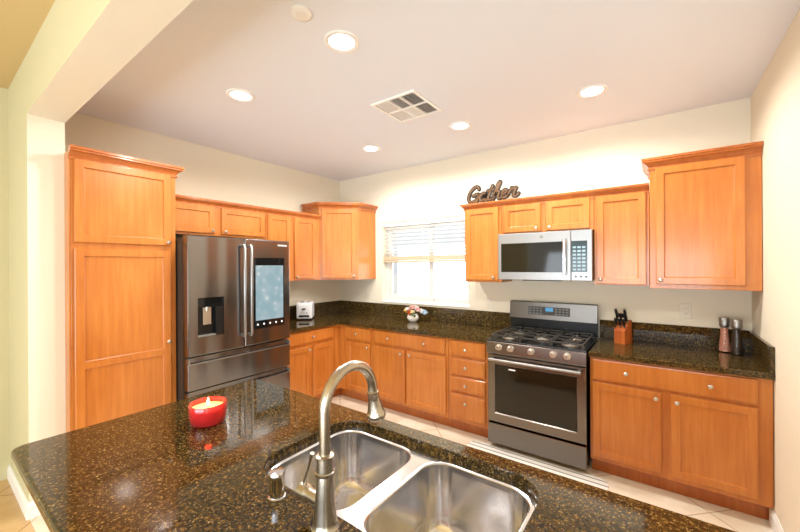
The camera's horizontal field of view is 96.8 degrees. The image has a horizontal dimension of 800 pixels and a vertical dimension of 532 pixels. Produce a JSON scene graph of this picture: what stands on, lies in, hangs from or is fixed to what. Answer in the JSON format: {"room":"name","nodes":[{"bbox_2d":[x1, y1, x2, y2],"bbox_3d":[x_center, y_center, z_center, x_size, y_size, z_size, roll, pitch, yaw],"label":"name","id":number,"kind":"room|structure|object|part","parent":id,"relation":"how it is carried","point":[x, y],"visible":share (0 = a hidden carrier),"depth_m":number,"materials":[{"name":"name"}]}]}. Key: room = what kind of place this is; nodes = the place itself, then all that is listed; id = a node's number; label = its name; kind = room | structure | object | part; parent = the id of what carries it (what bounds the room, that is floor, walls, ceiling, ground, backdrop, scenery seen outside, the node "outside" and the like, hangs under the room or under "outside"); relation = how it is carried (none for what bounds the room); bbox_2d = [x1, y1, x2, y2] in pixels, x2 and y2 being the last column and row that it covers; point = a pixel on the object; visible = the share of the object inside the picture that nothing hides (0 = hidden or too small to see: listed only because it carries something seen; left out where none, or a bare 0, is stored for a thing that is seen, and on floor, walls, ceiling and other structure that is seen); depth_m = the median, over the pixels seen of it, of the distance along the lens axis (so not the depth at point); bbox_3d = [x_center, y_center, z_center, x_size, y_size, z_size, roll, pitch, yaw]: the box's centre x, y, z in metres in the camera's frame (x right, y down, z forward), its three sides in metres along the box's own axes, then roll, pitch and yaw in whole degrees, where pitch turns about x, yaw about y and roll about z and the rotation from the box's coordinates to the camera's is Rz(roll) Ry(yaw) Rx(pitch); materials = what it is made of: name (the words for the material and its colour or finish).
{"room":"kitchen","nodes":[
{"label":"kitchen","id":0,"kind":"room"},
{"bbox_2d":[0,87,9,480],"bbox_3d":[-4.004,0.136,1.197,0.126,2.870,3.970,0,0,36],"label":"wall","id":1,"kind":"structure","parent":0,"point":[4,185],"depth_m":2.60,"materials":[{"name":"beige paint"}]},
{"bbox_2d":[0,0,54,88],"bbox_3d":[-2.406,-1.368,0.026,9.800,0.120,3.970,0,0,36],"label":"ceiling","id":2,"kind":"structure","parent":0,"point":[21,21],"depth_m":1.97,"materials":[{"name":"brown paint"}]},
{"bbox_2d":[8,0,192,501],"bbox_3d":[-0.989,0.119,1.348,4.568,2.870,0.174,0,0,36],"label":"wall","id":3,"kind":"structure","parent":0,"point":[79,46],"depth_m":2.23,"materials":[{"name":"beige paint"}]},
{"bbox_2d":[7,464,40,520],"bbox_3d":[-2.535,1.512,2.466,0.740,0.100,0.178,0,0,36],"label":"baseboard","id":4,"kind":"structure","parent":3,"relation":"attached to","point":[30,510],"depth_m":2.28,"materials":[{"name":"white"}]},
{"bbox_2d":[65,113,339,305],"bbox_3d":[-1.741,0.181,3.941,0.150,2.754,3.130,0,0,36],"label":"wall","id":5,"kind":"structure","parent":0,"point":[209,173],"depth_m":3.68,"materials":[{"name":"beige paint"}]},
{"bbox_2d":[175,194,266,239],"bbox_3d":[-1.802,-0.441,3.408,0.381,0.329,0.965,0,0,36],"label":"upper cabinet","id":6,"kind":"object","parent":5,"relation":"attached to","point":[196,216],"visible":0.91,"depth_m":3.31,"materials":[{"name":"brown wood"}]},
{"bbox_3d":[-1.834,-0.419,3.112,0.020,0.245,0.415,0,0,36],"label":"door","id":7,"kind":"part","parent":6,"relation":"part of","materials":[{"name":"brown wood"}]},
{"bbox_3d":[-1.681,-0.574,3.319,0.047,0.064,0.965,0,0,36],"label":"crown molding","id":8,"kind":"part","parent":6,"relation":"part of","materials":[{"name":"brown wood"}]},
{"bbox_3d":[-1.543,-0.421,3.513,0.020,0.245,0.451,0,0,36],"label":"door","id":9,"kind":"part","parent":6,"relation":"part of","materials":[{"name":"brown wood"}]},
{"bbox_2d":[263,208,320,280],"bbox_3d":[-1.302,-0.221,4.093,0.381,0.776,0.728,0,0,36],"label":"upper cabinet","id":10,"kind":"object","parent":5,"relation":"attached to","point":[300,229],"visible":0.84,"depth_m":4.03,"materials":[{"name":"brown wood"}]},
{"bbox_3d":[-1.303,-0.199,3.839,0.020,0.692,0.276,0,0,36],"label":"door","id":11,"kind":"part","parent":10,"relation":"part of","materials":[{"name":"brown wood"}]},
{"bbox_3d":[-1.182,-0.577,4.004,0.047,0.064,0.728,0,0,36],"label":"crown molding","id":12,"kind":"part","parent":10,"relation":"part of","materials":[{"name":"brown wood"}]},
{"bbox_3d":[-1.099,-0.200,4.119,0.020,0.692,0.303,0,0,36],"label":"door","id":13,"kind":"part","parent":10,"relation":"part of","materials":[{"name":"brown wood"}]},
{"bbox_2d":[0,394,772,531],"bbox_3d":[-1.468,1.607,1.292,9.800,0.100,7.100,0,0,36],"label":"floor","id":14,"kind":"structure","parent":0,"point":[714,514],"depth_m":2.37,"materials":[{"name":"tile"}]},
{"bbox_2d":[64,144,184,431],"bbox_3d":[-2.139,0.396,2.703,0.661,2.327,0.669,0,0,36],"label":"pantry cabinet","id":15,"kind":"object","parent":14,"relation":"on","point":[120,238],"visible":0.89,"depth_m":2.47,"materials":[{"name":"brown wood"}]},
{"bbox_3d":[-1.929,-0.424,2.507,0.020,0.538,0.558,0,0,36],"label":"door","id":16,"kind":"part","parent":15,"relation":"part of","materials":[{"name":"brown wood"}]},
{"bbox_3d":[-1.923,0.659,2.507,0.020,1.549,0.558,0,0,36],"label":"door","id":17,"kind":"part","parent":15,"relation":"part of","materials":[{"name":"brown wood"}]},
{"bbox_3d":[-1.998,-0.728,2.596,0.288,0.082,0.669,0,0,36],"label":"crown molding","id":18,"kind":"part","parent":15,"relation":"part of","materials":[{"name":"brown wood"}]},
{"bbox_2d":[176,235,289,400],"bbox_3d":[-1.606,0.662,3.238,0.834,1.789,0.910,0,0,36],"label":"refrigerator","id":19,"kind":"object","parent":14,"relation":"on","point":[233,314],"visible":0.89,"depth_m":2.93,"materials":[{"name":"grey metal"}]},
{"bbox_3d":[-1.488,0.228,2.867,0.075,0.922,0.452,0,0,36],"label":"door","id":20,"kind":"part","parent":19,"relation":"part of","materials":[{"name":"silver metal"}]},
{"bbox_3d":[-1.347,1.222,3.052,0.075,0.517,0.910,0,0,36],"label":"drawer","id":21,"kind":"part","parent":19,"relation":"part of","materials":[{"name":"silver metal"}]},
{"bbox_3d":[-1.350,0.826,3.052,0.075,0.244,0.910,0,0,36],"label":"drawer","id":22,"kind":"part","parent":19,"relation":"part of","materials":[{"name":"silver metal"}]},
{"bbox_3d":[-1.315,0.208,2.991,0.068,0.782,0.023,0,0,36],"label":"handle","id":23,"kind":"part","parent":19,"relation":"part of","materials":[{"name":"silver metal"}]},
{"bbox_3d":[-1.280,0.207,3.039,0.068,0.782,0.023,0,0,36],"label":"handle","id":24,"kind":"part","parent":19,"relation":"part of","materials":[{"name":"silver metal"}]},
{"bbox_3d":[-1.218,0.226,3.237,0.075,0.922,0.452,0,0,36],"label":"door","id":25,"kind":"part","parent":19,"relation":"part of","materials":[{"name":"silver metal"}]},
{"bbox_2d":[285,325,334,398],"bbox_3d":[-1.191,1.116,3.998,0.661,0.875,0.711,0,0,36],"label":"base cabinet","id":26,"kind":"object","parent":14,"relation":"on","point":[312,351],"visible":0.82,"depth_m":3.85,"materials":[{"name":"brown wood"}]},
{"bbox_3d":[-1.060,1.135,3.689,0.020,0.549,0.309,0,0,36],"label":"door","id":27,"kind":"part","parent":26,"relation":"part of","materials":[{"name":"brown wood"}]},
{"bbox_3d":[-0.962,0.762,3.825,0.020,0.129,0.647,0,0,36],"label":"drawer","id":28,"kind":"part","parent":26,"relation":"part of","materials":[{"name":"brown wood"}]},
{"bbox_3d":[-0.856,1.133,3.968,0.020,0.549,0.294,0,0,36],"label":"door","id":29,"kind":"part","parent":26,"relation":"part of","materials":[{"name":"brown wood"}]},
{"bbox_2d":[332,324,349,397],"bbox_3d":[-0.766,1.114,4.556,0.687,0.875,0.687,0,0,36],"label":"base cabinet","id":30,"kind":"object","parent":14,"relation":"on","point":[339,330],"visible":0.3,"depth_m":4.16,"materials":[{"name":"brown wood"}]},
{"bbox_2d":[289,300,510,342],"bbox_3d":[-0.269,0.578,3.747,2.450,0.192,1.408,0,0,36],"label":"countertop","id":31,"kind":"structure","parent":30,"relation":"on","point":[462,324],"depth_m":3.98,"materials":[{"name":"brown stone"}]},
{"bbox_2d":[296,301,313,319],"bbox_3d":[-1.144,0.536,4.295,0.184,0.207,0.240,0,0,-6],"label":"toaster","id":32,"kind":"object","parent":31,"relation":"on","point":[304,309],"visible":1,"depth_m":4.20,"materials":[{"name":"white"}]},
{"bbox_3d":[-1.134,0.535,4.197,0.130,0.146,0.003,0,0,-6],"label":"panel","id":33,"kind":"part","parent":32,"relation":"part of","materials":[{"name":"white metal"}]},
{"bbox_2d":[403,305,427,321],"bbox_3d":[0.177,0.537,4.050,0.274,0.192,0.220,0,0,-2],"label":"flower vase","id":34,"kind":"object","parent":31,"relation":"on","point":[412,316],"visible":1,"depth_m":4.00,"materials":[{"name":"white ceramic"}]},
{"bbox_2d":[345,325,372,401],"bbox_3d":[-0.307,1.111,4.239,0.424,0.875,0.661,0,0,36],"label":"base cabinet","id":35,"kind":"object","parent":14,"relation":"on","point":[358,340],"visible":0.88,"depth_m":4.01,"materials":[{"name":"brown wood"}]},
{"bbox_3d":[-0.477,0.764,4.005,0.368,0.142,0.020,0,0,36],"label":"drawer","id":36,"kind":"part","parent":35,"relation":"part of","materials":[{"name":"brown wood"}]},
{"bbox_3d":[-0.468,1.131,4.000,0.360,0.549,0.020,0,0,36],"label":"door","id":37,"kind":"part","parent":35,"relation":"part of","materials":[{"name":"brown wood"}]},
{"bbox_2d":[373,329,452,426],"bbox_3d":[0.243,1.109,3.838,0.928,0.875,0.661,0,0,36],"label":"base cabinet","id":38,"kind":"object","parent":14,"relation":"on","point":[411,371],"visible":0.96,"depth_m":3.56,"materials":[{"name":"brown wood"}]},
{"bbox_3d":[-0.114,1.129,3.742,0.408,0.544,0.020,0,0,36],"label":"door","id":39,"kind":"part","parent":38,"relation":"part of","materials":[{"name":"brown wood"}]},
{"bbox_3d":[0.071,0.761,3.606,0.875,0.142,0.020,0,0,36],"label":"drawer","id":40,"kind":"part","parent":38,"relation":"part of","materials":[{"name":"brown wood"}]},
{"bbox_3d":[0.253,1.127,3.474,0.444,0.544,0.020,0,0,36],"label":"door","id":41,"kind":"part","parent":38,"relation":"part of","materials":[{"name":"brown wood"}]},
{"bbox_2d":[448,338,488,437],"bbox_3d":[0.780,1.106,3.447,0.394,0.875,0.661,0,0,36],"label":"base cabinet","id":42,"kind":"object","parent":14,"relation":"on","point":[468,360],"visible":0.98,"depth_m":3.20,"materials":[{"name":"brown wood"}]},
{"bbox_3d":[0.614,1.285,3.212,0.339,0.228,0.020,0,0,36],"label":"drawer","id":43,"kind":"part","parent":42,"relation":"part of","materials":[{"name":"brown wood"}]},
{"bbox_3d":[0.612,1.083,3.212,0.339,0.132,0.020,0,0,36],"label":"drawer","id":44,"kind":"part","parent":42,"relation":"part of","materials":[{"name":"brown wood"}]},
{"bbox_3d":[0.612,0.922,3.212,0.339,0.146,0.020,0,0,36],"label":"drawer","id":45,"kind":"part","parent":42,"relation":"part of","materials":[{"name":"brown wood"}]},
{"bbox_3d":[0.611,0.754,3.212,0.339,0.138,0.020,0,0,36],"label":"drawer","id":46,"kind":"part","parent":42,"relation":"part of","materials":[{"name":"brown wood"}]},
{"bbox_2d":[467,441,608,489],"bbox_3d":[0.933,1.540,2.656,1.055,0.006,0.475,0,0,36],"label":"kitchen mat","id":47,"kind":"object","parent":14,"relation":"on","point":[598,482],"visible":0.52,"depth_m":2.74,"materials":[{"name":"white fabric"}]},
{"bbox_2d":[487,300,597,469],"bbox_3d":[1.228,0.940,3.058,0.760,1.201,0.708,0,0,36],"label":"gas range","id":48,"kind":"object","parent":14,"relation":"on","point":[539,382],"visible":1,"depth_m":2.85,"materials":[{"name":"silver metal"}]},
{"bbox_3d":[0.817,0.678,2.956,0.054,0.054,0.035,0,0,36],"label":"knob","id":49,"kind":"part","parent":48,"relation":"part of","materials":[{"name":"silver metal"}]},
{"bbox_3d":[0.896,0.677,2.899,0.054,0.054,0.035,0,0,36],"label":"knob","id":50,"kind":"part","parent":48,"relation":"part of","materials":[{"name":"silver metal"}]},
{"bbox_3d":[1.028,0.677,2.802,0.054,0.054,0.035,0,0,36],"label":"knob","id":51,"kind":"part","parent":48,"relation":"part of","materials":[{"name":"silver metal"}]},
{"bbox_3d":[1.037,0.781,2.796,0.700,0.024,0.060,0,0,36],"label":"handle","id":52,"kind":"part","parent":48,"relation":"part of","materials":[{"name":"silver metal"}]},
{"bbox_3d":[1.059,1.034,2.825,0.623,0.397,0.003,0,0,36],"label":"glass","id":53,"kind":"part","parent":48,"relation":"part of","materials":[{"name":"black glass"}]},
{"bbox_3d":[1.066,0.686,2.837,0.760,0.103,0.070,0,0,36],"label":"control panel","id":54,"kind":"part","parent":48,"relation":"part of","materials":[{"name":"silver metal"}]},
{"bbox_3d":[1.075,1.413,2.844,0.756,0.168,0.059,0,0,36],"label":"storage drawer","id":55,"kind":"part","parent":48,"relation":"part of","materials":[{"name":"silver metal"}]},
{"bbox_3d":[1.073,1.031,2.844,0.756,0.572,0.059,0,0,36],"label":"oven door","id":56,"kind":"part","parent":48,"relation":"part of","materials":[{"name":"silver metal"}]},
{"bbox_2d":[487,329,596,353],"bbox_3d":[1.227,0.640,3.058,0.760,0.032,0.585,0,0,36],"label":"cooktop","id":57,"kind":"object","parent":48,"relation":"in","point":[517,344],"depth_m":2.89,"materials":[{"name":"black metal"}]},
{"bbox_3d":[1.234,0.611,3.068,0.144,0.026,0.144,0,0,36],"label":"burner","id":58,"kind":"part","parent":48,"relation":"part of","materials":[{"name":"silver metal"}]},
{"bbox_3d":[1.380,0.421,3.303,0.365,0.076,0.007,0,0,36],"label":"touch panel","id":59,"kind":"part","parent":48,"relation":"part of","materials":[{"name":"grey metal"}]},
{"bbox_3d":[1.161,0.676,2.705,0.054,0.054,0.035,0,0,36],"label":"knob","id":60,"kind":"part","parent":48,"relation":"part of","materials":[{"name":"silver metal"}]},
{"bbox_3d":[1.242,0.676,2.647,0.054,0.054,0.035,0,0,36],"label":"knob","id":61,"kind":"part","parent":48,"relation":"part of","materials":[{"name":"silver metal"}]},
{"bbox_3d":[1.354,0.610,2.820,0.136,0.026,0.136,0,0,36],"label":"burner","id":62,"kind":"part","parent":48,"relation":"part of","materials":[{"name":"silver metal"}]},
{"bbox_2d":[590,356,773,519],"bbox_3d":[1.963,1.099,2.585,0.954,0.875,0.661,0,0,36],"label":"base cabinet","id":63,"kind":"object","parent":14,"relation":"on","point":[705,436],"visible":0.99,"depth_m":2.31,"materials":[{"name":"brown wood"}]},
{"bbox_3d":[1.587,1.120,2.502,0.412,0.544,0.020,0,0,36],"label":"door","id":64,"kind":"part","parent":63,"relation":"part of","materials":[{"name":"brown wood"}]},
{"bbox_3d":[1.772,0.752,2.366,0.874,0.150,0.020,0,0,36],"label":"drawer","id":65,"kind":"part","parent":63,"relation":"part of","materials":[{"name":"brown wood"}]},
{"bbox_2d":[588,319,774,379],"bbox_3d":[1.964,0.566,2.591,0.961,0.192,0.646,0,0,36],"label":"countertop","id":66,"kind":"structure","parent":63,"relation":"on","point":[679,346],"depth_m":2.57,"materials":[{"name":"brown stone"}]},
{"bbox_2d":[614,320,631,344],"bbox_3d":[1.807,0.532,2.878,0.110,0.185,0.084,0,0,-30],"label":"knife block","id":67,"kind":"object","parent":66,"relation":"on","point":[622,335],"visible":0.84,"depth_m":2.85,"materials":[{"name":"brown wood"}]},
{"bbox_2d":[614,308,618,321],"bbox_3d":[1.767,0.399,2.895,0.055,0.122,0.021,0,0,-30],"label":"knife","id":68,"kind":"object","parent":67,"relation":"in","point":[615,309],"visible":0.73,"depth_m":2.89,"materials":[{"name":"black plastic"}]},
{"bbox_2d":[623,308,627,322],"bbox_3d":[1.801,0.399,2.836,0.055,0.122,0.021,0,0,-30],"label":"knife","id":69,"kind":"object","parent":67,"relation":"in","point":[624,309],"visible":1,"depth_m":2.83,"materials":[{"name":"black plastic"}]},
{"bbox_2d":[718,317,730,352],"bbox_3d":[2.354,0.497,2.579,0.071,0.246,0.071,0,0,36],"label":"mill","id":70,"kind":"object","parent":66,"relation":"on","point":[724,344],"visible":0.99,"depth_m":2.56,"materials":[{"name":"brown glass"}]},
{"bbox_2d":[730,319,743,355],"bbox_3d":[2.366,0.497,2.496,0.071,0.246,0.071,0,0,36],"label":"mill","id":71,"kind":"object","parent":66,"relation":"on","point":[736,348],"visible":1,"depth_m":2.48,"materials":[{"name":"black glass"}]},
{"bbox_3d":[1.959,1.118,2.231,0.414,0.544,0.020,0,0,36],"label":"door","id":72,"kind":"part","parent":63,"relation":"part of","materials":[{"name":"brown wood"}]},
{"bbox_3d":[0.046,1.112,0.986,2.172,0.870,0.693,0,0,36],"label":"cabinet","id":73,"kind":"object","parent":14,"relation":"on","visible":0},
{"bbox_2d":[11,379,735,531],"bbox_3d":[-0.130,0.656,0.938,2.398,0.042,0.959,0,0,36],"label":"countertop","id":74,"kind":"structure","parent":73,"relation":"on","point":[150,470],"depth_m":1.08,"materials":[{"name":"brown stone"}]},
{"bbox_2d":[188,396,226,427],"bbox_3d":[-0.787,0.588,1.457,0.141,0.102,0.141,0,0,36],"label":"candle","id":75,"kind":"object","parent":74,"relation":"on","point":[208,411],"visible":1,"depth_m":1.42,"materials":[{"name":"red wax"}]},
{"bbox_2d":[268,467,285,501],"bbox_3d":[-0.340,0.600,0.980,0.048,0.072,0.048,0,0,36],"label":"air gap cap","id":76,"kind":"object","parent":74,"relation":"on","point":[276,476],"visible":1,"depth_m":0.96,"materials":[{"name":"silver metal"}]},
{"bbox_2d":[295,360,385,531],"bbox_3d":[-0.152,0.443,0.958,0.129,0.384,0.256,0,0,36],"label":"faucet","id":77,"kind":"object","parent":74,"relation":"on","point":[325,519],"visible":1,"depth_m":0.86,"materials":[{"name":"silver metal"}]},
{"bbox_3d":[-0.225,0.576,0.895,0.083,0.041,0.041,0,0,36],"label":"handle","id":78,"kind":"part","parent":77,"relation":"part of","materials":[{"name":"silver metal"}]},
{"bbox_3d":[-0.232,0.516,0.898,0.048,0.102,0.013,0,0,42],"label":"lever","id":79,"kind":"part","parent":77,"relation":"part of","materials":[{"name":"silver metal"}]},
{"bbox_3d":[-0.130,0.368,0.936,0.028,0.234,0.208,0,0,36],"label":"spout","id":80,"kind":"part","parent":77,"relation":"part of","materials":[{"name":"silver metal"}]},
{"bbox_2d":[265,428,536,531],"bbox_3d":[-0.027,0.783,1.085,0.794,0.236,0.444,0,0,36],"label":"sink","id":81,"kind":"object","parent":74,"relation":"in","point":[382,484],"visible":0.73,"depth_m":1.17,"materials":[{"name":"silver metal"}]},
{"bbox_3d":[-0.191,0.781,1.205,0.342,0.220,0.394,0,0,36],"label":"bowl","id":82,"kind":"part","parent":81,"relation":"part of","materials":[{"name":"silver metal"}]},
{"bbox_3d":[0.137,0.779,0.967,0.344,0.220,0.394,0,0,36],"label":"bowl","id":83,"kind":"part","parent":81,"relation":"part of","materials":[{"name":"silver metal"}]},
{"bbox_2d":[76,0,799,180],"bbox_3d":[0.006,-1.324,2.662,4.495,0.236,3.130,0,0,36],"label":"ceiling","id":84,"kind":"structure","parent":0,"point":[515,71],"depth_m":2.20,"materials":[{"name":"white paint"}]},
{"bbox_2d":[226,89,254,101],"bbox_3d":[-1.119,-1.195,2.496,0.188,0.007,0.188,0,0,36],"label":"recessed light","id":85,"kind":"object","parent":84,"relation":"in","point":[240,95],"visible":1,"depth_m":2.49,"materials":[{"name":"white"}]},
{"bbox_2d":[290,4,311,21],"bbox_3d":[-0.469,-1.192,1.683,0.100,0.020,0.100,0,0,36],"label":"smoke detector","id":86,"kind":"object","parent":84,"relation":"attached to","point":[302,13],"visible":1,"depth_m":1.67,"materials":[{"name":"white plastic"}]},
{"bbox_2d":[324,30,358,52],"bbox_3d":[-0.312,-1.200,1.905,0.188,0.007,0.188,0,0,36],"label":"recessed light","id":87,"kind":"object","parent":84,"relation":"in","point":[341,41],"visible":1,"depth_m":1.90,"materials":[{"name":"white glass"}]},
{"bbox_2d":[362,145,379,151],"bbox_3d":[-0.297,-1.200,3.641,0.188,0.007,0.188,0,0,36],"label":"recessed light","id":88,"kind":"object","parent":84,"relation":"in","point":[370,148],"visible":1,"depth_m":3.63,"materials":[{"name":"white"}]},
{"bbox_2d":[371,89,442,122],"bbox_3d":[0.055,-1.200,2.694,0.385,0.011,0.400,0,0,36],"label":"ceiling vent","id":89,"kind":"object","parent":84,"relation":"in","point":[410,105],"visible":1,"depth_m":2.68,"materials":[{"name":"white metal"}]},
{"bbox_2d":[449,121,470,130],"bbox_3d":[0.518,-1.204,3.062,0.188,0.007,0.188,0,0,36],"label":"recessed light","id":90,"kind":"object","parent":84,"relation":"in","point":[462,125],"visible":1,"depth_m":3.05,"materials":[{"name":"white"}]},
{"bbox_2d":[577,84,607,97],"bbox_3d":[1.330,-1.208,2.463,0.188,0.007,0.188,0,0,36],"label":"recessed light","id":91,"kind":"object","parent":84,"relation":"in","point":[595,90],"visible":1,"depth_m":2.46,"materials":[{"name":"white"}]},
{"bbox_2d":[340,97,751,339],"bbox_3d":[0.892,0.167,3.866,4.195,2.754,0.150,0,0,36],"label":"wall","id":92,"kind":"structure","parent":0,"point":[610,156],"depth_m":3.27,"materials":[{"name":"beige paint"}]},
{"bbox_2d":[301,202,377,279],"bbox_3d":[-0.773,-0.302,4.545,0.704,0.943,0.706,0,0,36],"label":"upper cabinet","id":93,"kind":"object","parent":92,"relation":"attached to","point":[347,230],"visible":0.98,"depth_m":4.35,"materials":[{"name":"brown wood"}]},
{"bbox_3d":[-0.746,-0.273,4.340,0.409,0.840,0.020,0,0,-8],"label":"door","id":94,"kind":"part","parent":93,"relation":"part of","materials":[{"name":"brown wood"}]},
{"bbox_3d":[-0.742,-0.733,4.434,0.970,0.082,0.284,0,0,-11],"label":"crown molding","id":95,"kind":"part","parent":93,"relation":"part of","materials":[{"name":"brown wood"}]},
{"bbox_2d":[364,289,367,297],"bbox_3d":[-0.458,0.366,4.751,0.072,0.116,0.009,0,0,36],"label":"wall outlet","id":96,"kind":"object","parent":92,"relation":"attached to","point":[365,290],"visible":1,"depth_m":4.74,"materials":[{"name":"beige plastic"}]},
{"bbox_2d":[289,300,510,327],"bbox_3d":[-0.270,0.559,3.747,2.450,0.154,1.408,0,0,36],"label":"backsplash","id":97,"kind":"structure","parent":92,"relation":"attached to","point":[475,317],"depth_m":4.19,"materials":[{"name":"brown stone"}]},
{"bbox_2d":[382,221,469,307],"bbox_3d":[0.305,-0.047,4.282,1.213,1.010,0.157,0,0,36],"label":"window","id":98,"kind":"structure","parent":92,"relation":"in","point":[423,283],"depth_m":4.29,"materials":[{"name":"white glass"}]},
{"bbox_3d":[0.134,-0.046,4.445,0.660,0.926,0.030,0,0,36],"label":"sash","id":99,"kind":"part","parent":98,"relation":"part of","materials":[{"name":"white plastic"}]},
{"bbox_3d":[0.135,-0.046,4.444,0.568,0.832,0.004,0,0,36],"label":"pane","id":100,"kind":"part","parent":98,"relation":"part of","materials":[{"name":"clear glass"}]},
{"bbox_2d":[383,216,464,262],"bbox_3d":[0.286,-0.298,4.259,1.201,0.506,0.061,0,0,36],"label":"window blind","id":101,"kind":"object","parent":98,"relation":"attached to","point":[426,258],"visible":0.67,"depth_m":4.22,"materials":[{"name":"white plastic"}]},
{"bbox_3d":[0.289,-0.085,4.261,1.193,0.080,0.050,0,0,36],"label":"rail","id":102,"kind":"part","parent":101,"relation":"part of","materials":[{"name":"beige"}]},
{"bbox_3d":[0.662,-0.280,3.949,0.004,0.450,0.004,0,0,36],"label":"lift cord","id":103,"kind":"part","parent":101,"relation":"part of","materials":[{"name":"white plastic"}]},
{"bbox_3d":[0.286,0.450,4.254,1.213,0.018,0.086,0,0,36],"label":"sill","id":104,"kind":"part","parent":98,"relation":"part of","materials":[{"name":"white"}]},
{"bbox_3d":[0.579,-0.049,4.156,0.470,0.862,0.004,0,0,36],"label":"pane","id":105,"kind":"part","parent":98,"relation":"part of","materials":[{"name":"clear glass"}]},
{"bbox_3d":[0.580,-0.049,4.155,0.532,0.926,0.025,0,0,36],"label":"sash","id":106,"kind":"part","parent":98,"relation":"part of","materials":[{"name":"white plastic"}]},
{"bbox_2d":[460,200,511,281],"bbox_3d":[0.862,-0.229,3.571,0.412,0.770,0.356,0,0,36],"label":"upper cabinet","id":107,"kind":"object","parent":92,"relation":"attached to","point":[482,219],"visible":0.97,"depth_m":3.45,"materials":[{"name":"brown wood"}]},
{"bbox_3d":[0.864,-0.582,3.576,0.412,0.064,0.339,0,0,36],"label":"crown molding","id":108,"kind":"part","parent":107,"relation":"part of","materials":[{"name":"brown wood"}]},
{"bbox_3d":[0.796,-0.209,3.451,0.332,0.690,0.020,0,0,36],"label":"door","id":109,"kind":"part","parent":107,"relation":"part of","materials":[{"name":"brown wood"}]},
{"bbox_2d":[467,180,520,203],"bbox_3d":[0.914,-0.724,3.500,0.548,0.227,0.040,0,0,36],"label":"gather sign","id":110,"kind":"object","parent":107,"relation":"on","point":[494,190],"visible":0.94,"depth_m":3.49,"materials":[{"name":"black"}]},
{"bbox_2d":[486,298,492,308],"bbox_3d":[0.942,0.393,3.731,0.072,0.116,0.009,0,0,36],"label":"wall outlet","id":111,"kind":"object","parent":92,"relation":"attached to","point":[489,301],"visible":1,"depth_m":3.73,"materials":[{"name":"beige plastic"}]},
{"bbox_2d":[500,189,593,233],"bbox_3d":[1.340,-0.456,3.221,0.772,0.322,0.356,0,0,36],"label":"upper cabinet","id":112,"kind":"object","parent":92,"relation":"attached to","point":[574,210],"visible":0.94,"depth_m":3.08,"materials":[{"name":"brown wood"}]},
{"bbox_3d":[1.105,-0.432,3.225,0.331,0.248,0.020,0,0,36],"label":"door","id":113,"kind":"part","parent":112,"relation":"part of","materials":[{"name":"brown wood"}]},
{"bbox_2d":[498,229,594,280],"bbox_3d":[1.316,-0.081,3.185,0.768,0.424,0.443,0,0,36],"label":"microwave","id":114,"kind":"object","parent":112,"relation":"attached to","point":[568,255],"visible":1,"depth_m":3.02,"materials":[{"name":"silver metal"}]},
{"bbox_3d":[1.349,-0.076,2.915,0.024,0.295,0.046,0,0,36],"label":"handle","id":115,"kind":"part","parent":114,"relation":"part of","materials":[{"name":"silver metal"}]},
{"bbox_3d":[1.474,-0.086,2.880,0.153,0.414,0.044,0,0,36],"label":"control panel","id":116,"kind":"part","parent":114,"relation":"part of","materials":[{"name":"silver metal"}]},
{"bbox_3d":[1.258,-0.585,3.109,0.772,0.064,0.047,0,0,36],"label":"crown molding","id":117,"kind":"part","parent":112,"relation":"part of","materials":[{"name":"brown wood"}]},
{"bbox_3d":[1.411,-0.433,3.002,0.338,0.248,0.020,0,0,36],"label":"door","id":118,"kind":"part","parent":112,"relation":"part of","materials":[{"name":"brown wood"}]},
{"bbox_2d":[593,183,649,285],"bbox_3d":[1.803,-0.234,2.885,0.369,0.770,0.356,0,0,36],"label":"upper cabinet","id":119,"kind":"object","parent":92,"relation":"attached to","point":[621,213],"visible":0.99,"depth_m":2.77,"materials":[{"name":"brown wood"}]},
{"bbox_3d":[1.720,-0.587,2.773,0.369,0.064,0.047,0,0,36],"label":"crown molding","id":120,"kind":"part","parent":119,"relation":"part of","materials":[{"name":"brown wood"}]},
{"bbox_2d":[680,303,691,318],"bbox_3d":[2.240,0.352,2.785,0.072,0.116,0.009,0,0,36],"label":"wall outlet","id":121,"kind":"object","parent":92,"relation":"attached to","point":[685,309],"visible":1,"depth_m":2.78,"materials":[{"name":"beige plastic"}]},
{"bbox_2d":[683,307,688,314],"bbox_3d":[2.238,0.352,2.782,0.032,0.068,0.001,0,0,36],"label":"receptacle","id":122,"kind":"object","parent":121,"relation":"attached to","point":[685,309],"depth_m":2.78,"materials":[{"name":"grey plastic"}]},
{"bbox_2d":[641,141,762,290],"bbox_3d":[2.158,-0.314,2.595,0.639,0.954,0.406,0,0,36],"label":"upper cabinet","id":123,"kind":"object","parent":92,"relation":"attached to","point":[706,205],"visible":1,"depth_m":2.43,"materials":[{"name":"brown wood"}]},
{"bbox_3d":[2.066,-0.294,2.463,0.476,0.850,0.020,0,0,36],"label":"door","id":124,"kind":"part","parent":123,"relation":"part of","materials":[{"name":"brown wood"}]},
{"bbox_3d":[2.157,-0.750,2.596,0.639,0.082,0.400,0,0,36],"label":"crown molding","id":125,"kind":"part","parent":123,"relation":"part of","materials":[{"name":"brown wood"}]},
{"bbox_2d":[751,8,799,531],"bbox_3d":[1.719,0.162,1.312,0.150,2.754,3.304,0,0,36],"label":"wall","id":126,"kind":"structure","parent":0,"point":[775,101],"depth_m":1.91,"materials":[{"name":"beige paint"}]},
{"bbox_2d":[769,508,783,531],"bbox_3d":[1.453,1.490,1.077,0.014,0.100,2.602,0,0,36],"label":"baseboard","id":127,"kind":"structure","parent":126,"relation":"attached to","point":[774,522],"depth_m":2.05,"materials":[{"name":"white"}]}
]}

